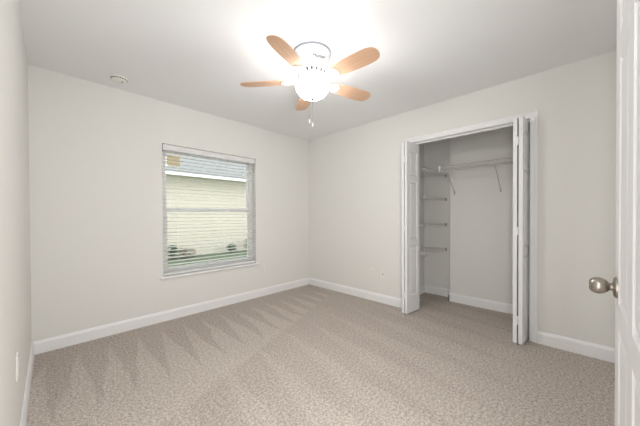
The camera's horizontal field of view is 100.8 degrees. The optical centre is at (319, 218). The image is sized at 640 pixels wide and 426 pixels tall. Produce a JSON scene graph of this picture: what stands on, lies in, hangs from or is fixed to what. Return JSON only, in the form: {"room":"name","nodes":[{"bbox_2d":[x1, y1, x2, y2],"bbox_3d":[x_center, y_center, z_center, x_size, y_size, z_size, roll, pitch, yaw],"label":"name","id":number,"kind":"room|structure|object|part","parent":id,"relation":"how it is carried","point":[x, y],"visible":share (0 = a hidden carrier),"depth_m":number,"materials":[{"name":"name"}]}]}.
{"room":"empty bedroom","nodes":[
{"label":"empty bedroom","id":0,"kind":"room"},
{"bbox_2d":[0,0,31,425],"bbox_3d":[-1.214,-0.060,0.956,3.755,2.440,0.100,0,1,44],"label":"wall","id":1,"kind":"structure","parent":0,"point":[15,265],"depth_m":1.21,"materials":[{"name":"white paint"}]},
{"bbox_2d":[15,352,18,381],"bbox_3d":[-1.407,0.688,1.231,0.070,0.115,0.009,0,1,44],"label":"wall outlet","id":2,"kind":"object","parent":1,"relation":"attached to","point":[17,354],"visible":1,"depth_m":1.21,"materials":[{"name":"white plastic"}]},
{"bbox_2d":[20,342,33,425],"bbox_3d":[-1.169,1.103,1.008,3.515,0.112,0.015,0,1,44],"label":"baseboard","id":3,"kind":"structure","parent":1,"relation":"attached to","point":[24,415],"depth_m":1.64,"materials":[{"name":"white paint"}]},
{"bbox_2d":[28,64,308,341],"bbox_3d":[-1.326,-0.084,3.463,0.150,2.440,3.328,0,1,44],"label":"wall","id":4,"kind":"structure","parent":0,"point":[96,186],"depth_m":2.66,"materials":[{"name":"white paint"}]},
{"bbox_2d":[33,278,308,354],"bbox_3d":[-1.304,1.081,3.373,0.015,0.112,3.208,0,1,44],"label":"baseboard","id":5,"kind":"structure","parent":4,"relation":"attached to","point":[61,341],"depth_m":2.83,"materials":[{"name":"white paint"}]},
{"bbox_2d":[161,149,258,279],"bbox_3d":[-1.373,-0.086,3.396,0.176,1.505,1.239,0,1,44],"label":"window","id":6,"kind":"structure","parent":4,"relation":"in","point":[248,184],"depth_m":3.35,"materials":[{"name":"white plastic"}]},
{"bbox_2d":[167,155,179,166],"bbox_3d":[-1.732,-0.681,3.127,0.002,0.125,0.145,0,1,44],"label":"window sticker","id":7,"kind":"object","parent":6,"relation":"attached to","point":[168,157],"visible":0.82,"depth_m":3.13,"materials":[{"name":"paper"}]},
{"bbox_3d":[-1.428,-0.441,3.444,0.022,0.713,1.095,0,1,44],"label":"sash","id":8,"kind":"part","parent":6,"relation":"part of","materials":[{"name":"clear glass"}]},
{"bbox_3d":[-1.407,0.236,3.433,0.022,0.728,1.095,0,1,44],"label":"sash","id":9,"kind":"part","parent":6,"relation":"part of","materials":[{"name":"clear glass"}]},
{"bbox_2d":[162,144,254,275],"bbox_3d":[-1.350,-0.100,3.373,0.067,1.473,1.167,0,1,44],"label":"window blind","id":10,"kind":"object","parent":6,"relation":"attached to","point":[164,146],"visible":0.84,"depth_m":3.28,"materials":[{"name":"white plastic"}]},
{"bbox_3d":[-1.649,-0.087,3.074,0.053,1.395,0.002,0,1,44],"label":"ladder cord","id":11,"kind":"part","parent":10,"relation":"part of","materials":[{"name":"white fabric"}]},
{"bbox_3d":[-1.350,0.622,3.383,0.052,0.028,1.163,0,1,44],"label":"rail","id":12,"kind":"part","parent":10,"relation":"part of","materials":[{"name":"white plastic"}]},
{"bbox_3d":[-1.358,0.654,3.391,0.141,0.024,1.239,0,1,44],"label":"sill","id":13,"kind":"part","parent":6,"relation":"part of","materials":[{"name":"white paint"}]},
{"bbox_2d":[261,265,264,273],"bbox_3d":[-0.829,0.746,3.862,0.009,0.115,0.070,0,1,44],"label":"wall outlet","id":14,"kind":"object","parent":4,"relation":"attached to","point":[263,266],"visible":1,"depth_m":3.86,"materials":[{"name":"white plastic"}]},
{"bbox_2d":[18,0,616,140],"bbox_3d":[0.698,-1.348,1.858,5.220,0.100,4.488,0,1,44],"label":"ceiling","id":15,"kind":"structure","parent":0,"point":[197,55],"depth_m":1.98,"materials":[{"name":"paint"}]},
{"bbox_2d":[110,74,127,84],"bbox_3d":[-1.848,-1.272,2.436,0.136,0.040,0.136,0,1,44],"label":"smoke detector","id":16,"kind":"object","parent":15,"relation":"attached to","point":[116,78],"visible":1,"depth_m":2.41,"materials":[{"name":"white plastic"}]},
{"bbox_2d":[240,35,379,126],"bbox_3d":[-0.025,-0.982,2.064,1.079,0.628,1.110,0,1,44],"label":"ceiling fan","id":17,"kind":"object","parent":15,"relation":"hanging from","point":[311,59],"visible":1,"depth_m":1.97,"materials":[{"name":"white metal"}]},
{"bbox_3d":[-0.447,-1.077,2.119,0.385,0.006,0.136,0,13,5],"label":"fan blade","id":18,"kind":"part","parent":17,"relation":"part of","materials":[{"name":"brown wood"}]},
{"bbox_3d":[-0.212,-1.074,1.728,0.136,0.006,0.385,13,6,22],"label":"fan blade","id":19,"kind":"part","parent":17,"relation":"part of","materials":[{"name":"brown wood"}]},
{"bbox_3d":[-0.147,-1.081,2.463,0.136,0.006,0.385,-13,3,-13],"label":"fan blade","id":20,"kind":"part","parent":17,"relation":"part of","materials":[{"name":"brown wood"}]},
{"bbox_3d":[-0.072,-0.893,1.975,0.002,0.343,0.093,0,1,6],"label":"pull chain","id":21,"kind":"part","parent":17,"relation":"part of","materials":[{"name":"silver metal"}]},
{"bbox_3d":[-0.056,-0.880,1.973,0.002,0.369,0.094,0,1,-2],"label":"pull chain","id":22,"kind":"part","parent":17,"relation":"part of","materials":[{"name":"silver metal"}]},
{"bbox_3d":[-0.060,-0.999,2.086,0.264,0.111,0.264,0,1,44],"label":"lamp shade","id":23,"kind":"part","parent":17,"relation":"part of","materials":[{"name":"white glass"}]},
{"bbox_3d":[0.272,-1.082,2.284,0.385,0.006,0.136,-1,-11,-31],"label":"fan blade","id":24,"kind":"part","parent":17,"relation":"part of","materials":[{"name":"brown wood"}]},
{"bbox_3d":[0.232,-1.077,1.830,0.385,0.006,0.136,0,-11,41],"label":"fan blade","id":25,"kind":"part","parent":17,"relation":"part of","materials":[{"name":"brown wood"}]},
{"bbox_2d":[27,284,614,425],"bbox_3d":[0.709,1.192,1.882,5.220,0.100,4.488,0,1,44],"label":"floor","id":26,"kind":"structure","parent":0,"point":[306,355],"depth_m":1.96,"materials":[{"name":"beige carpet"}]},
{"bbox_2d":[589,0,639,425],"bbox_3d":[0.753,0.132,0.631,0.144,2.020,0.723,0,1,44],"label":"door","id":27,"kind":"structure","parent":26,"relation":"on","point":[625,286],"depth_m":0.69,"materials":[{"name":"white paint"}]},
{"bbox_3d":[0.931,0.223,0.876,0.058,0.054,0.054,0,1,44],"label":"knob","id":28,"kind":"part","parent":27,"relation":"part of","materials":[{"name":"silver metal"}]},
{"bbox_3d":[0.763,0.132,0.629,0.035,2.020,0.710,0,1,44],"label":"panel","id":29,"kind":"part","parent":27,"relation":"part of","materials":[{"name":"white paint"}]},
{"bbox_2d":[308,50,616,347],"bbox_3d":[1.149,-0.093,3.287,3.635,2.440,0.120,0,1,44],"label":"wall","id":30,"kind":"structure","parent":0,"point":[355,174],"depth_m":2.38,"materials":[{"name":"white paint"}]},
{"bbox_2d":[381,270,384,278],"bbox_3d":[0.832,0.741,3.512,0.070,0.115,0.017,0,1,44],"label":"cable plate","id":31,"kind":"object","parent":30,"relation":"attached to","point":[382,271],"visible":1,"depth_m":3.51,"materials":[{"name":"white plastic"}]},
{"bbox_2d":[401,141,418,313],"bbox_3d":[1.091,0.107,3.189,0.099,2.018,0.278,0,1,44],"label":"door","id":32,"kind":"structure","parent":30,"relation":"in","point":[410,151],"depth_m":3.13,"materials":[{"name":"white paint"}]},
{"bbox_2d":[309,278,614,362],"bbox_3d":[1.064,1.071,3.292,3.515,0.112,0.015,0,1,44],"label":"baseboard","id":33,"kind":"structure","parent":30,"relation":"attached to","point":[605,353],"depth_m":2.34,"materials":[{"name":"white paint"}]},
{"bbox_2d":[404,110,537,342],"bbox_3d":[1.550,0.077,2.884,1.285,2.103,0.138,0,1,44],"label":"door frame","id":34,"kind":"structure","parent":30,"relation":"attached to","point":[533,116],"depth_m":2.42,"materials":[{"name":"white paint"}]},
{"bbox_2d":[513,116,529,344],"bbox_3d":[1.857,0.111,2.443,0.275,2.018,0.077,-1,1,-40],"label":"door","id":35,"kind":"structure","parent":30,"relation":"in","point":[521,126],"depth_m":2.37,"materials":[{"name":"white paint"}]},
{"bbox_2d":[419,126,512,303],"bbox_3d":[1.886,-0.096,3.251,1.700,2.440,0.860,0,1,44],"label":"wall","id":36,"kind":"structure","parent":0,"point":[477,262],"depth_m":3.42,"materials":[{"name":"white paint"}]},
{"bbox_2d":[419,247,446,256],"bbox_3d":[1.434,0.445,3.631,0.326,0.044,0.760,0,1,44],"label":"wire shelf","id":37,"kind":"object","parent":36,"relation":"attached to","point":[445,249],"visible":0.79,"depth_m":3.59,"materials":[{"name":"white metal"}]},
{"bbox_2d":[419,167,446,176],"bbox_3d":[1.429,-0.608,3.621,0.326,0.044,0.760,0,1,44],"label":"wire shelf","id":38,"kind":"object","parent":36,"relation":"attached to","point":[424,168],"visible":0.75,"depth_m":3.58,"materials":[{"name":"white metal"}]},
{"bbox_2d":[419,195,446,200],"bbox_3d":[1.431,-0.268,3.624,0.326,0.044,0.760,0,1,44],"label":"wire shelf","id":39,"kind":"object","parent":36,"relation":"attached to","point":[423,196],"visible":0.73,"depth_m":3.53,"materials":[{"name":"white metal"}]},
{"bbox_2d":[419,223,446,227],"bbox_3d":[1.433,0.095,3.627,0.326,0.044,0.760,0,1,44],"label":"wire shelf","id":40,"kind":"object","parent":36,"relation":"attached to","point":[424,225],"visible":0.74,"depth_m":3.55,"materials":[{"name":"white metal"}]},
{"bbox_2d":[419,285,512,313],"bbox_3d":[1.857,1.068,3.226,1.500,0.112,0.760,0,1,44],"label":"baseboard","id":41,"kind":"structure","parent":36,"relation":"attached to","point":[472,301],"depth_m":3.42,"materials":[{"name":"white paint"}]},
{"bbox_2d":[438,157,512,194],"bbox_3d":[2.014,-0.489,3.097,1.099,0.352,0.337,0,1,44],"label":"shelf","id":42,"kind":"object","parent":36,"relation":"attached to","point":[502,162],"visible":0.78,"depth_m":3.13,"materials":[{"name":"white metal"}]},
{"bbox_3d":[1.903,-0.594,2.983,1.096,0.015,0.015,0,1,44],"label":"hang rail","id":43,"kind":"part","parent":42,"relation":"part of","materials":[{"name":"white metal"}]},
{"label":"outside","id":44,"kind":"structure","parent":0,"visible":0},
{"bbox_2d":[168,250,246,266],"bbox_3d":[-10.974,1.371,15.080,29.820,0.100,60.000,0,1,44],"label":"lawn","id":45,"kind":"structure","parent":44,"point":[242,251],"depth_m":9.06,"materials":[{"name":"green plant"}]},
{"bbox_2d":[167,245,179,259],"bbox_3d":[-4.839,1.117,8.709,0.421,0.478,0.402,0,1,44],"label":"shrub","id":46,"kind":"object","parent":45,"relation":"on","point":[171,248],"visible":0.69,"depth_m":8.65,"materials":[{"name":"green plant"}]},
{"bbox_2d":[177,248,195,257],"bbox_3d":[-4.543,1.179,9.026,0.684,0.352,0.642,0,1,44],"label":"shrub","id":47,"kind":"object","parent":45,"relation":"on","point":[186,250],"visible":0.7,"depth_m":8.97,"materials":[{"name":"green plant"}]},
{"bbox_2d":[166,153,246,256],"bbox_3d":[-6.676,-1.529,10.836,5.880,5.740,33.000,0,1,44],"label":"house","id":48,"kind":"structure","parent":45,"relation":"on","point":[235,201],"depth_m":9.94,"materials":[{"name":"beige"}]},
{"bbox_2d":[227,244,235,252],"bbox_3d":[-3.398,1.151,10.171,0.410,0.371,0.426,0,1,-6],"label":"shrub","id":49,"kind":"object","parent":45,"relation":"on","point":[232,245],"visible":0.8,"depth_m":10.13,"materials":[{"name":"green plant"}]}
]}

